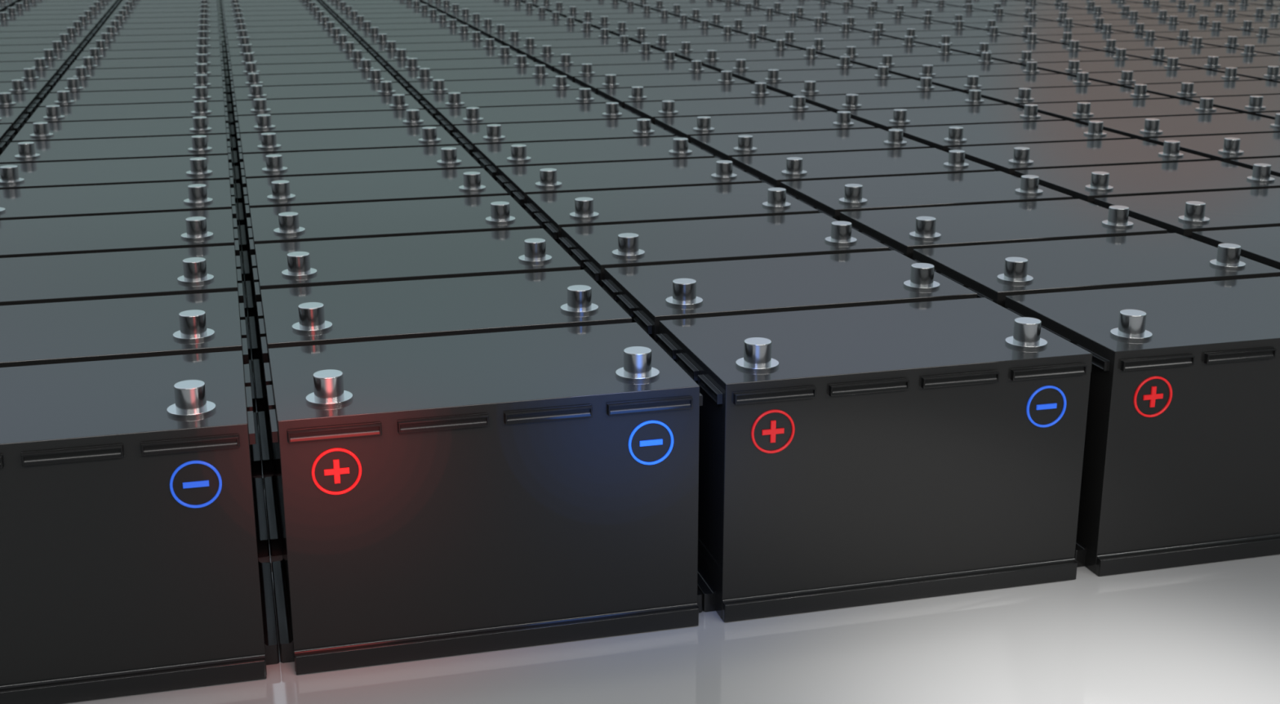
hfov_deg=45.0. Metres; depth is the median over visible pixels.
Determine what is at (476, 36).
battery
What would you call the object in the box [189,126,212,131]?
washer
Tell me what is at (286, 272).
washer
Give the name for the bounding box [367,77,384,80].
washer
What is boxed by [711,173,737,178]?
washer
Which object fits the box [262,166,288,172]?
washer
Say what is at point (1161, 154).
washer
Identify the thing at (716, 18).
battery
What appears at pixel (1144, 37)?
washer
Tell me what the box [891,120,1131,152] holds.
battery
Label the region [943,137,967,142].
washer
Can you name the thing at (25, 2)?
battery
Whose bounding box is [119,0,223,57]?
battery
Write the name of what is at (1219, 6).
battery
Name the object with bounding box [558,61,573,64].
washer
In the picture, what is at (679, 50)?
washer
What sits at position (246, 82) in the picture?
washer
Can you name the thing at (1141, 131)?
washer
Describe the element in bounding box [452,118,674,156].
battery
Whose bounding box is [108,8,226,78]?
battery
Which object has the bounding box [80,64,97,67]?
washer
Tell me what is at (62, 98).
battery
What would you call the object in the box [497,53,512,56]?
washer
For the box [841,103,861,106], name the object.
washer
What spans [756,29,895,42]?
battery
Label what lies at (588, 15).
battery
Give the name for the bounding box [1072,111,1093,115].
washer
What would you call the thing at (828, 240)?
washer
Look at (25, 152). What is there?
battery
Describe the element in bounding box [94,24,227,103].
battery
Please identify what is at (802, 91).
washer
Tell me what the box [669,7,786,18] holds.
battery
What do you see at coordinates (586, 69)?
battery
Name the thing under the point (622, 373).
washer
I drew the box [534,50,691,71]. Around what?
battery
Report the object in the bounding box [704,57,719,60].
washer
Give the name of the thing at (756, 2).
battery
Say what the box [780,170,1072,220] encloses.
battery
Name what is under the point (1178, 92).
washer
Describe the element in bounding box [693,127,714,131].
washer
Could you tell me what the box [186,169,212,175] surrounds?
washer
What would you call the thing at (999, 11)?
battery
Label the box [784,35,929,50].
battery
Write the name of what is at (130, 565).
battery
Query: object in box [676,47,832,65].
battery
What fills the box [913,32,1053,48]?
battery
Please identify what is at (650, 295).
battery
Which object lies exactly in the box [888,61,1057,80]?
battery
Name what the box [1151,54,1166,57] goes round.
washer
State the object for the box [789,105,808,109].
washer
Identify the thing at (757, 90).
battery
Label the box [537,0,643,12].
battery
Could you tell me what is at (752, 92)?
washer
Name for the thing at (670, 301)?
washer
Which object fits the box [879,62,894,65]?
washer
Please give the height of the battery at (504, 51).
0.209 m
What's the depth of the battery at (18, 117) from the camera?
2.49 m
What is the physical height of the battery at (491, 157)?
0.209 m
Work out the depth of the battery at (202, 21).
4.14 m
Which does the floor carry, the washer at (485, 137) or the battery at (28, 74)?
the battery at (28, 74)
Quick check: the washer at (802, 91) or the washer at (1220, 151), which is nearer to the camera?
the washer at (1220, 151)
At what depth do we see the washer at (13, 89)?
2.78 m
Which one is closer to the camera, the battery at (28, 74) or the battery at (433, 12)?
the battery at (28, 74)
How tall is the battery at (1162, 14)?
0.209 m
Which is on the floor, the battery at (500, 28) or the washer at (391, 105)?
the battery at (500, 28)
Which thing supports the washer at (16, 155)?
in the battery at (25, 152)
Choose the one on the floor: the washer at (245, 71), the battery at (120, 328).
the battery at (120, 328)
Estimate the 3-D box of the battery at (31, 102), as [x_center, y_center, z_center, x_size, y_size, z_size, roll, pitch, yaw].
[-1.195,-0.343,2.659,0.319,0.209,0.180,-4,17,-14]
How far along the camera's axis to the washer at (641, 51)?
3.46 m
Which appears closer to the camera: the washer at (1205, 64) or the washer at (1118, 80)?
the washer at (1118, 80)
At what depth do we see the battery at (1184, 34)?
3.86 m
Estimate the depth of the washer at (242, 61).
3.25 m
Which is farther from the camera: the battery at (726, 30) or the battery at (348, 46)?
the battery at (726, 30)
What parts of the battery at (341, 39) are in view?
foot rail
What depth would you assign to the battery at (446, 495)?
1.12 m
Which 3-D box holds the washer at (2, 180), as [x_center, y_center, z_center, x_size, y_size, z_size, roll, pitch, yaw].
[-0.780,-0.212,1.917,0.033,0.002,0.033,-4,17,-14]
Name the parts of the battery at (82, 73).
foot rail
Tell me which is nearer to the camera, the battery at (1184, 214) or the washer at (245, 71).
the battery at (1184, 214)
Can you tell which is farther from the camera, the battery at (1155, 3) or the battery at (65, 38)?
the battery at (1155, 3)
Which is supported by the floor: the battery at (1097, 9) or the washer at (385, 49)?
the battery at (1097, 9)
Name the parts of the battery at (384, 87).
foot rail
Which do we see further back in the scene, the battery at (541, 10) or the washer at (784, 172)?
the battery at (541, 10)
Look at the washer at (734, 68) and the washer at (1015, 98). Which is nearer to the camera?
the washer at (1015, 98)
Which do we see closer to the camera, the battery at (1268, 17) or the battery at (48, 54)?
the battery at (48, 54)
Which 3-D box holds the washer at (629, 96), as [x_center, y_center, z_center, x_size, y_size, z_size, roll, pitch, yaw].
[-0.004,-0.444,2.695,0.033,0.002,0.033,-4,17,-14]
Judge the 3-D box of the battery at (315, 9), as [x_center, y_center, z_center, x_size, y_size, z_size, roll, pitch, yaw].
[-1.080,-0.926,4.620,0.319,0.209,0.180,-4,17,-14]
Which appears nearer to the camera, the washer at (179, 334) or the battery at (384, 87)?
the washer at (179, 334)
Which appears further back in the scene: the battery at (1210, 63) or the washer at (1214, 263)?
the battery at (1210, 63)
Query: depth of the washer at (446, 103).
2.61 m
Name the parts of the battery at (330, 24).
foot rail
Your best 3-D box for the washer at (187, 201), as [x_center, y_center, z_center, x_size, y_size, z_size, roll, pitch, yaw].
[-0.512,-0.175,1.792,0.033,0.002,0.033,-4,17,-14]
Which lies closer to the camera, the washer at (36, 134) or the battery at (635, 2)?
the washer at (36, 134)
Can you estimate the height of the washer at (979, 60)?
0.002 m
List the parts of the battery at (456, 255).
foot rail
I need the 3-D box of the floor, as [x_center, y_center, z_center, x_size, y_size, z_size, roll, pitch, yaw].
[-0.246,0.229,1.105,36.000,0.001,36.000,-4,17,-14]
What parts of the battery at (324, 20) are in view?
foot rail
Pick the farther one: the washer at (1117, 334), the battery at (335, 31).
the battery at (335, 31)
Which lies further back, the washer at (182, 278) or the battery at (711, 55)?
the battery at (711, 55)
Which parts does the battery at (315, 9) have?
foot rail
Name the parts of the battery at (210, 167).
foot rail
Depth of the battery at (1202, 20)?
4.30 m
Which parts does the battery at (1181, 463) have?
foot rail, foot rail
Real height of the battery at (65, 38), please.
0.209 m
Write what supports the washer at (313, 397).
in the battery at (446, 495)
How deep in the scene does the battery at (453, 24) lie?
4.10 m
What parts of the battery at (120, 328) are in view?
foot rail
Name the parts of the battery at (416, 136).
foot rail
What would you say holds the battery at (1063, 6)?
on the floor
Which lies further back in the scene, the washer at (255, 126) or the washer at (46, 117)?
the washer at (46, 117)
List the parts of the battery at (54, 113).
foot rail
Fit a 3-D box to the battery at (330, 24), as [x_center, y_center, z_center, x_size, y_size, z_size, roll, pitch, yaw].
[-0.929,-0.766,4.079,0.319,0.209,0.180,-4,17,-14]
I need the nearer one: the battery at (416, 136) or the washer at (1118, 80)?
the battery at (416, 136)
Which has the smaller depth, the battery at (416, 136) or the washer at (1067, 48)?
the battery at (416, 136)
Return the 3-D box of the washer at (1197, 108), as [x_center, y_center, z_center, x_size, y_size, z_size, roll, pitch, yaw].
[0.932,-0.400,2.549,0.033,0.002,0.033,-4,17,-14]
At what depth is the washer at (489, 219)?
1.68 m
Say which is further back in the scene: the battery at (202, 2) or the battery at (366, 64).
the battery at (202, 2)
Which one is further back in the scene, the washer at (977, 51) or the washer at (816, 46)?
the washer at (816, 46)
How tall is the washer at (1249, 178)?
0.002 m
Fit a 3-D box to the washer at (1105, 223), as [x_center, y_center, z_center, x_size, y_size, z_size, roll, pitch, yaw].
[0.515,-0.139,1.670,0.033,0.002,0.033,-4,17,-14]
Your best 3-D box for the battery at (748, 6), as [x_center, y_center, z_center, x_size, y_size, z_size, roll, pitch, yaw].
[0.206,-0.967,4.756,0.300,0.209,0.180,-4,17,-14]
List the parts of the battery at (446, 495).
foot rail, foot rail, foot rail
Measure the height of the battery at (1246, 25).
0.209 m
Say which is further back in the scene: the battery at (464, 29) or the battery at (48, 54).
the battery at (464, 29)
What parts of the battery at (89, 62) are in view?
foot rail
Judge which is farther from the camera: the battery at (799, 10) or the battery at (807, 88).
the battery at (799, 10)
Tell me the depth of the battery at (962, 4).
4.96 m
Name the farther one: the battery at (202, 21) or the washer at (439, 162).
the battery at (202, 21)
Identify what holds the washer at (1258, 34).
in the battery at (1184, 34)
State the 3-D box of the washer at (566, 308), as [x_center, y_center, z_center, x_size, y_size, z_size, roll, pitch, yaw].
[-0.052,-0.038,1.331,0.033,0.002,0.033,-4,17,-14]
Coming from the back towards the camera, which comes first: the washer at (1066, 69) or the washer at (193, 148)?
the washer at (1066, 69)
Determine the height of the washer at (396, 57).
0.002 m
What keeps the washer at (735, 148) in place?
in the battery at (723, 147)
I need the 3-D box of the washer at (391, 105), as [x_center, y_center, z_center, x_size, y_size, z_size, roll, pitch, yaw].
[-0.404,-0.413,2.592,0.033,0.002,0.033,-4,17,-14]
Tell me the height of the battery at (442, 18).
0.209 m
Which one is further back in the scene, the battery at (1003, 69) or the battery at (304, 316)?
the battery at (1003, 69)
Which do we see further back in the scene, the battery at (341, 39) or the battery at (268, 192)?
the battery at (341, 39)
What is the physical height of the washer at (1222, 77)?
0.002 m
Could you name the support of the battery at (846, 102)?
on the floor
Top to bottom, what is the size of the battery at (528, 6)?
0.209 m
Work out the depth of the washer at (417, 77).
2.97 m
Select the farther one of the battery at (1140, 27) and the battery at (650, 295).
the battery at (1140, 27)
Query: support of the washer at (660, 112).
in the battery at (796, 104)
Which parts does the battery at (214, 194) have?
foot rail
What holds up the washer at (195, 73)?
in the battery at (82, 73)
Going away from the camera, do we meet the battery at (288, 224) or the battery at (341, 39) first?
the battery at (288, 224)
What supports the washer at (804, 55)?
in the battery at (711, 55)
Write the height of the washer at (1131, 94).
0.002 m
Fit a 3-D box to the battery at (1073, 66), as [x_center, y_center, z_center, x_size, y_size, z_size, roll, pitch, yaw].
[0.968,-0.508,3.213,0.300,0.209,0.180,-4,17,-14]
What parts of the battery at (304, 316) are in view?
foot rail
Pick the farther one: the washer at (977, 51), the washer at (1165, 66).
the washer at (977, 51)
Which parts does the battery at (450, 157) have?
foot rail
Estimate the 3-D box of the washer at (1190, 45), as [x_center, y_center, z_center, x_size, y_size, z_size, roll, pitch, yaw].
[1.299,-0.716,3.608,0.033,0.002,0.033,-4,17,-14]
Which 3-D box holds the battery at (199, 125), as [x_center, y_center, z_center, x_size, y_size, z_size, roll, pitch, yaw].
[-0.785,-0.259,2.378,0.319,0.209,0.180,-4,17,-14]
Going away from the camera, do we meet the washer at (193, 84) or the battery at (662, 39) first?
the washer at (193, 84)
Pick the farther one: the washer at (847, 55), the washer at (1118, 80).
the washer at (847, 55)
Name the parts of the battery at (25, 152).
foot rail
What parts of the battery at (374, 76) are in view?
foot rail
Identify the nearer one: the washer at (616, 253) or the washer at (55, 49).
the washer at (616, 253)
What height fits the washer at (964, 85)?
0.002 m
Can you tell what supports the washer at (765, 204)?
in the battery at (553, 211)
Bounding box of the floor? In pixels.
[66,4,1279,703]
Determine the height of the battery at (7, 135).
0.209 m
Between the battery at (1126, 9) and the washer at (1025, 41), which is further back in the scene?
the battery at (1126, 9)
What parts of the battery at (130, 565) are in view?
foot rail, foot rail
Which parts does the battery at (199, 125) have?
foot rail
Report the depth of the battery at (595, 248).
1.58 m
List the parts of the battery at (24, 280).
foot rail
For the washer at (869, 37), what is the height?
0.002 m
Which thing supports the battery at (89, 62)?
on the floor
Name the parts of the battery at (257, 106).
foot rail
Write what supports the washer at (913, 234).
in the battery at (903, 230)
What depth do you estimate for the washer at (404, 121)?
2.40 m
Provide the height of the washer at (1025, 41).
0.002 m
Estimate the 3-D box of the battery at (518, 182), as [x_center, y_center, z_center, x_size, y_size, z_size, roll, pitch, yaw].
[-0.017,-0.145,1.996,0.319,0.209,0.180,-4,17,-14]
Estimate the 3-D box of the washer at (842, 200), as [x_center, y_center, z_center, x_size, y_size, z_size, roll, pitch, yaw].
[0.247,-0.175,1.794,0.033,0.002,0.033,-4,17,-14]
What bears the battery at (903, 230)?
on the floor
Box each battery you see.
[0,0,19,5]
[0,2,13,9]
[0,6,5,12]
[0,10,106,26]
[0,15,102,30]
[0,21,98,37]
[0,26,93,45]
[0,33,88,53]
[0,40,82,61]
[0,48,75,69]
[0,57,68,80]
[0,67,60,92]
[0,79,51,104]
[0,92,40,119]
[0,107,29,137]
[0,124,15,155]
[0,133,244,281]
[0,155,248,316]
[0,179,251,359]
[0,208,256,412]
[0,244,262,475]
[0,290,270,557]
[0,350,279,703]
[4,5,111,19]
[5,1,114,14]
[12,0,117,10]
[12,115,241,251]
[19,0,120,6]
[26,100,239,225]
[39,86,237,203]
[49,74,235,183]
[59,62,234,166]
[68,53,232,151]
[75,44,231,137]
[82,37,230,124]
[88,30,229,113]
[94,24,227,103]
[99,17,226,93]
[104,13,226,85]
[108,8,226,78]
[112,4,225,71]
[115,0,224,64]
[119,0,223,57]
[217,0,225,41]
[221,0,226,52]
[221,0,316,58]
[222,0,320,64]
[222,1,325,71]
[222,6,329,77]
[223,10,334,85]
[224,16,340,93]
[224,21,346,103]
[225,27,352,113]
[226,34,359,124]
[226,41,367,137]
[228,49,376,154]
[229,58,386,165]
[231,69,397,183]
[231,80,409,203]
[233,93,423,225]
[235,108,439,250]
[237,125,458,281]
[240,145,481,316]
[243,168,507,359]
[246,195,540,411]
[250,228,580,475]
[256,269,631,559]
[263,322,702,675]
[318,0,356,5]
[322,0,421,9]
[326,0,429,14]
[331,4,438,19]
[336,8,448,24]
[341,13,451,31]
[346,18,462,37]
[353,24,474,43]
[360,31,488,52]
[367,38,502,60]
[376,45,519,69]
[385,54,538,79]
[395,64,559,91]
[407,75,583,104]
[420,87,610,119]
[421,0,514,6]
[428,0,525,8]
[435,102,639,136]
[436,2,537,13]
[445,6,551,18]
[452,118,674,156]
[455,11,566,24]
[466,16,582,31]
[472,136,714,181]
[477,22,599,38]
[489,28,619,45]
[496,157,761,208]
[503,35,640,53]
[518,42,664,62]
[520,0,584,3]
[524,182,818,243]
[526,0,626,7]
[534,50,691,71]
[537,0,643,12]
[551,4,661,17]
[553,60,719,82]
[558,213,888,286]
[564,8,679,22]
[574,70,751,94]
[579,14,700,27]
[595,19,721,34]
[597,82,786,108]
[601,249,977,342]
[613,25,746,40]
[621,0,724,4]
[624,95,827,124]
[631,31,772,48]
[635,0,742,9]
[652,2,763,13]
[653,39,800,56]
[654,111,875,142]
[656,297,1092,622]
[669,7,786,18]
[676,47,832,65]
[688,12,808,22]
[689,128,929,160]
[702,55,868,72]
[708,17,835,28]
[717,0,813,2]
[731,0,835,6]
[731,22,864,35]
[731,147,995,187]
[732,65,908,84]
[751,0,862,10]
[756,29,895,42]
[766,76,953,97]
[773,4,886,15]
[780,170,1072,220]
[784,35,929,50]
[796,9,913,21]
[805,88,1004,113]
[815,43,968,59]
[822,14,945,26]
[826,0,928,4]
[840,199,1167,259]
[848,103,1062,131]
[849,0,955,8]
[849,20,977,33]
[849,52,1009,69]
[874,3,985,13]
[880,26,1013,39]
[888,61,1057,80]
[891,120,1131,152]
[901,8,1017,18]
[912,232,1279,307]
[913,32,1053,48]
[918,0,1018,3]
[931,13,1050,24]
[931,71,1110,93]
[940,40,1096,56]
[944,0,1048,7]
[947,138,1210,175]
[954,17,1087,31]
[964,1,1079,12]
[966,83,1170,106]
[979,48,1145,65]
[987,23,1127,37]
[994,5,1115,17]
[1004,275,1279,576]
[1013,160,1279,204]
[1018,97,1239,123]
[1022,57,1199,75]
[1024,30,1171,44]
[1025,10,1151,22]
[1026,0,1137,5]
[1056,0,1172,9]
[1059,15,1192,27]
[1064,36,1220,52]
[1070,66,1258,87]
[1079,112,1279,142]
[1088,4,1207,14]
[1093,187,1279,238]
[1097,21,1236,34]
[1108,44,1273,61]
[1124,0,1223,3]
[1124,8,1248,19]
[1124,80,1279,100]
[1137,26,1279,40]
[1146,0,1261,8]
[1148,132,1279,163]
[1156,55,1279,71]
[1161,13,1279,25]
[1181,3,1279,12]
[1182,35,1279,48]
[1185,94,1279,115]
[1191,226,1279,269]
[1202,20,1279,31]
[1211,65,1279,81]
[1218,0,1266,1]
[1218,8,1279,17]
[1230,157,1279,177]
[1231,0,1279,5]
[1231,45,1279,55]
[1247,29,1279,35]
[1255,111,1279,119]
[1259,16,1279,19]
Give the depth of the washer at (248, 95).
2.71 m
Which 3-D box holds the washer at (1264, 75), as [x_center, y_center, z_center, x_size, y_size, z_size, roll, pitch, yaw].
[1.232,-0.538,3.012,0.033,0.002,0.033,-4,17,-14]
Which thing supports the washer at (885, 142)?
in the battery at (723, 147)
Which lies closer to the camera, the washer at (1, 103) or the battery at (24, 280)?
the battery at (24, 280)
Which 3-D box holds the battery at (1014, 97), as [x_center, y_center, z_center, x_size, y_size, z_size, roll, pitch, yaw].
[0.759,-0.377,2.774,0.319,0.209,0.180,-4,17,-14]
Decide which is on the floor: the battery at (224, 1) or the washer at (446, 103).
the battery at (224, 1)
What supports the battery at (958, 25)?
on the floor
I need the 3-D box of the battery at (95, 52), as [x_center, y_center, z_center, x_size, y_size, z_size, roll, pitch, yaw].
[-1.087,-0.581,3.459,0.319,0.209,0.180,-4,17,-14]
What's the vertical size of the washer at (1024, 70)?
0.002 m
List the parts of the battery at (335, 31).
foot rail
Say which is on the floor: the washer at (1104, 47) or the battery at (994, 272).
the battery at (994, 272)
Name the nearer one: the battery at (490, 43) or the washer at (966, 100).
the washer at (966, 100)
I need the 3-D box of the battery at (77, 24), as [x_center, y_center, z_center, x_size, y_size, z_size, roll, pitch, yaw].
[-1.597,-0.772,4.101,0.319,0.209,0.180,-4,17,-14]
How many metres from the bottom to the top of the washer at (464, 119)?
0.002 m
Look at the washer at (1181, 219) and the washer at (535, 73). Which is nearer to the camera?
the washer at (1181, 219)
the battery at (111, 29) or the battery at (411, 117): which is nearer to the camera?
the battery at (411, 117)
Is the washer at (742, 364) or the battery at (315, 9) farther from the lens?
the battery at (315, 9)
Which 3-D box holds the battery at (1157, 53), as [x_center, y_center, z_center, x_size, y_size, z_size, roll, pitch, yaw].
[1.226,-0.585,3.473,0.300,0.209,0.180,-4,17,-14]
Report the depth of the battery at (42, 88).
2.81 m
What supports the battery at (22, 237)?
on the floor
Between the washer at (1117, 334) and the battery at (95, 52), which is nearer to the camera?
the washer at (1117, 334)
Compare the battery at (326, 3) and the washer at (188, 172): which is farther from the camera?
the battery at (326, 3)
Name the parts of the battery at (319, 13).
foot rail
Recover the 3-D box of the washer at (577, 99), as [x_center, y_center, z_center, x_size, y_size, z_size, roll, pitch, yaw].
[-0.095,-0.437,2.671,0.033,0.002,0.033,-4,17,-14]
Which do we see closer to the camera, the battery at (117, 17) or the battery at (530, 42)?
the battery at (530, 42)
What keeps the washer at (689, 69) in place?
in the battery at (586, 69)
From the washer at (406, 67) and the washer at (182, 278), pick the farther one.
the washer at (406, 67)
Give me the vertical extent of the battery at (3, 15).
0.209 m
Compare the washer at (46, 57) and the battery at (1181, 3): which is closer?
the washer at (46, 57)
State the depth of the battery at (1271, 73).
3.04 m
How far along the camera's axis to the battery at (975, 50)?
3.52 m
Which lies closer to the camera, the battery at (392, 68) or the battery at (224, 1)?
the battery at (392, 68)
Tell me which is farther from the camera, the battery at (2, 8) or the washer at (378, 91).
the battery at (2, 8)
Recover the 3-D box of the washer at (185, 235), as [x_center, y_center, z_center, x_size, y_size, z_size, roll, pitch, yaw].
[-0.462,-0.121,1.612,0.033,0.002,0.033,-4,17,-14]
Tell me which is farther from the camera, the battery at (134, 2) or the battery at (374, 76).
the battery at (134, 2)
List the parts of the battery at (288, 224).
foot rail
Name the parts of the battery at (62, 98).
foot rail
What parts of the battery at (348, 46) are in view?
foot rail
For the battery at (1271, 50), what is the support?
on the floor
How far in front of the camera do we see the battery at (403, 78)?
3.02 m
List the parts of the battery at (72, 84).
foot rail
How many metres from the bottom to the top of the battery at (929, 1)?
0.209 m
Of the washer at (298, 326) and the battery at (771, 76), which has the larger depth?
the battery at (771, 76)
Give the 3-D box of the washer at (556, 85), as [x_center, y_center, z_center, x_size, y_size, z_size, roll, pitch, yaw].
[-0.145,-0.490,2.852,0.033,0.002,0.033,-4,17,-14]
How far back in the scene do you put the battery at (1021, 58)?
3.34 m
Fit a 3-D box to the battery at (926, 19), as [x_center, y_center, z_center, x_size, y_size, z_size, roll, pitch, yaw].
[0.666,-0.830,4.295,0.300,0.209,0.180,-4,17,-14]
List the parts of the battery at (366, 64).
foot rail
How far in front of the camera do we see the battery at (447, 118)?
2.48 m
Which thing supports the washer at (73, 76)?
in the battery at (82, 73)
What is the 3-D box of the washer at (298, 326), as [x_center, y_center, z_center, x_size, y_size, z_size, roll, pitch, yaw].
[-0.270,-0.021,1.275,0.033,0.002,0.033,-4,17,-14]
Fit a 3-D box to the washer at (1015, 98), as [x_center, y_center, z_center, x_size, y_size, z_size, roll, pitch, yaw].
[0.664,-0.437,2.673,0.033,0.002,0.033,-4,17,-14]
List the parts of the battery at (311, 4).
foot rail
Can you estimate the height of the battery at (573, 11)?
0.209 m
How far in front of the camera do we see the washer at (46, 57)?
3.33 m
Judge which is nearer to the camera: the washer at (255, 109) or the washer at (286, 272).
the washer at (286, 272)
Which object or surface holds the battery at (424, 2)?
on the floor
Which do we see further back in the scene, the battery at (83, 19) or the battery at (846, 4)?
the battery at (846, 4)
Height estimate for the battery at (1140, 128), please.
0.209 m
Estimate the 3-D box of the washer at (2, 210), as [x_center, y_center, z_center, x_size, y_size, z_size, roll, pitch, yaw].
[-0.730,-0.158,1.736,0.033,0.002,0.033,-4,17,-14]
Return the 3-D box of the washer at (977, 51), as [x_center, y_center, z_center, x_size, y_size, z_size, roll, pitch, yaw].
[0.772,-0.675,3.473,0.033,0.002,0.033,-4,17,-14]
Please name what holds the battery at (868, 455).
on the floor
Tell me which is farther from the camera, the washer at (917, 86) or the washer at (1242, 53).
the washer at (1242, 53)
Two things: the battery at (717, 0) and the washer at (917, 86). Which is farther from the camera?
the battery at (717, 0)
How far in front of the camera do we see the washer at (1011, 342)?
1.22 m
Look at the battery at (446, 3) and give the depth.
4.91 m
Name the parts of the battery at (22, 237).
foot rail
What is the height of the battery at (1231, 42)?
0.209 m
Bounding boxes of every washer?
[0,102,16,105]
[0,177,24,183]
[0,207,5,213]
[8,88,28,91]
[14,153,39,158]
[21,76,39,79]
[30,132,53,137]
[31,66,48,68]
[41,56,57,58]
[43,115,65,119]
[50,48,65,50]
[54,99,75,103]
[64,86,83,89]
[72,75,90,78]
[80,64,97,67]
[166,400,216,417]
[173,328,214,341]
[177,273,213,284]
[181,231,213,239]
[183,197,213,204]
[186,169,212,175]
[187,146,212,151]
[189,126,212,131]
[191,95,211,99]
[191,110,211,114]
[192,83,211,85]
[194,71,211,74]
[240,60,257,62]
[243,70,259,73]
[244,81,262,84]
[247,93,266,97]
[250,107,271,111]
[253,124,275,128]
[257,143,281,148]
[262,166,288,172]
[266,193,295,200]
[273,226,305,235]
[281,267,317,277]
[292,320,332,333]
[306,390,352,406]
[349,57,364,60]
[357,66,373,70]
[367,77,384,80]
[377,89,395,93]
[384,48,399,50]
[389,103,408,107]
[394,56,408,58]
[402,119,423,123]
[404,66,420,68]
[416,76,433,79]
[417,137,440,142]
[430,88,448,91]
[436,159,461,164]
[444,102,464,105]
[458,184,485,191]
[462,117,483,121]
[483,45,497,48]
[483,135,505,139]
[485,215,515,223]
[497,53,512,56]
[506,155,531,161]
[513,62,529,65]
[518,253,551,263]
[532,72,548,75]
[535,181,561,187]
[552,84,569,87]
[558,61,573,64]
[560,302,598,314]
[569,211,599,218]
[575,97,594,101]
[578,71,595,74]
[601,83,619,85]
[602,112,622,115]
[612,248,644,257]
[615,366,659,381]
[628,95,647,98]
[632,129,654,133]
[638,49,653,52]
[657,110,678,114]
[662,58,677,61]
[665,296,702,306]
[668,149,692,154]
[678,48,693,51]
[688,68,704,71]
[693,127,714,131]
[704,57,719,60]
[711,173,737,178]
[717,79,734,82]
[733,66,748,70]
[733,146,756,151]
[735,357,778,371]
[751,91,769,94]
[762,201,791,208]
[764,77,782,80]
[773,46,786,48]
[781,169,807,175]
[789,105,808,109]
[800,89,818,93]
[803,54,817,57]
[811,45,825,48]
[824,235,857,244]
[832,121,853,125]
[836,63,853,66]
[839,197,867,204]
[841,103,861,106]
[843,53,858,56]
[868,35,882,38]
[874,74,891,77]
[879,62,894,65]
[883,140,906,145]
[888,119,910,123]
[902,43,915,45]
[903,280,940,290]
[909,231,941,239]
[916,85,934,88]
[919,72,935,75]
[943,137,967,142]
[943,161,968,167]
[963,84,982,87]
[964,98,984,102]
[976,49,991,52]
[977,59,993,62]
[996,273,1033,284]
[1004,335,1047,349]
[1008,159,1033,164]
[1014,97,1034,100]
[1014,187,1043,195]
[1017,58,1034,61]
[1019,114,1040,118]
[1022,69,1039,72]
[1024,40,1039,42]
[1065,68,1081,71]
[1066,47,1081,49]
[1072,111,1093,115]
[1073,80,1091,84]
[1083,131,1106,136]
[1084,184,1113,191]
[1102,46,1118,48]
[1102,219,1133,227]
[1110,327,1152,341]
[1112,55,1128,58]
[1117,79,1135,82]
[1130,93,1149,96]
[1139,128,1162,133]
[1142,36,1156,39]
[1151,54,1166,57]
[1158,151,1183,157]
[1164,65,1180,67]
[1177,91,1196,94]
[1177,215,1209,222]
[1189,44,1204,46]
[1195,106,1216,111]
[1204,63,1221,66]
[1209,258,1245,268]
[1217,148,1244,154]
[1221,75,1239,78]
[1240,52,1256,54]
[1244,105,1266,109]
[1246,175,1275,182]
[1255,33,1270,35]
[1263,74,1279,77]
[1270,123,1279,127]
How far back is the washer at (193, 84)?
2.86 m
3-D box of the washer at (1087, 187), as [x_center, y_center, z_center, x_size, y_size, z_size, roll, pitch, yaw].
[0.556,-0.199,1.873,0.033,0.002,0.033,-4,17,-14]
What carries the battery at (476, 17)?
on the floor
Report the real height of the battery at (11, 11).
0.209 m
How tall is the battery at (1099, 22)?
0.209 m
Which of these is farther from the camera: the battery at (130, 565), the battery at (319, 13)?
the battery at (319, 13)
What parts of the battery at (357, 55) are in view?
foot rail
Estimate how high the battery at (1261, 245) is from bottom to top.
0.209 m
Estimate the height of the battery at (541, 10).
0.209 m
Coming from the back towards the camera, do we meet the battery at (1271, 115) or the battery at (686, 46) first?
the battery at (686, 46)
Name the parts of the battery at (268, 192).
foot rail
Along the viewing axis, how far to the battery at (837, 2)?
5.03 m
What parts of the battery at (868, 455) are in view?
foot rail, foot rail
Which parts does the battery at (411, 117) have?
foot rail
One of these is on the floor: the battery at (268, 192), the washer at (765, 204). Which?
the battery at (268, 192)
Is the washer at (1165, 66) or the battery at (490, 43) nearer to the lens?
the washer at (1165, 66)
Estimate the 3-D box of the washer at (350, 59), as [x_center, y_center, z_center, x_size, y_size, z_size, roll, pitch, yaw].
[-0.605,-0.628,3.313,0.033,0.002,0.033,-4,17,-14]
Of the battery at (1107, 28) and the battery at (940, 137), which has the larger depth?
the battery at (1107, 28)
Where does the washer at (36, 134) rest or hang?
in the battery at (199, 125)
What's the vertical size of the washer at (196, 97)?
0.002 m
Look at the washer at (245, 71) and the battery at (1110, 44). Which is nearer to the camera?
the washer at (245, 71)
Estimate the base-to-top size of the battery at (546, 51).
0.209 m
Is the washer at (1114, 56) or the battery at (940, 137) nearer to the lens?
the battery at (940, 137)
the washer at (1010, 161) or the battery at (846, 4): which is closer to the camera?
the washer at (1010, 161)
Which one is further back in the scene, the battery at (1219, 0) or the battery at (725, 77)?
the battery at (1219, 0)
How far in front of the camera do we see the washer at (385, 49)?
3.50 m
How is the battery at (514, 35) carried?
on the floor
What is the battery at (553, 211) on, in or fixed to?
on the floor
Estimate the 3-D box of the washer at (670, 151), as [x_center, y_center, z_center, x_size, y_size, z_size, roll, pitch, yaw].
[0.056,-0.276,2.131,0.033,0.002,0.033,-4,17,-14]
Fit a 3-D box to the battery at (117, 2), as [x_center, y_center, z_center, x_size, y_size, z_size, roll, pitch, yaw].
[-1.899,-1.094,5.182,0.319,0.209,0.180,-4,17,-14]
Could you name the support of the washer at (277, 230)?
in the battery at (288, 224)

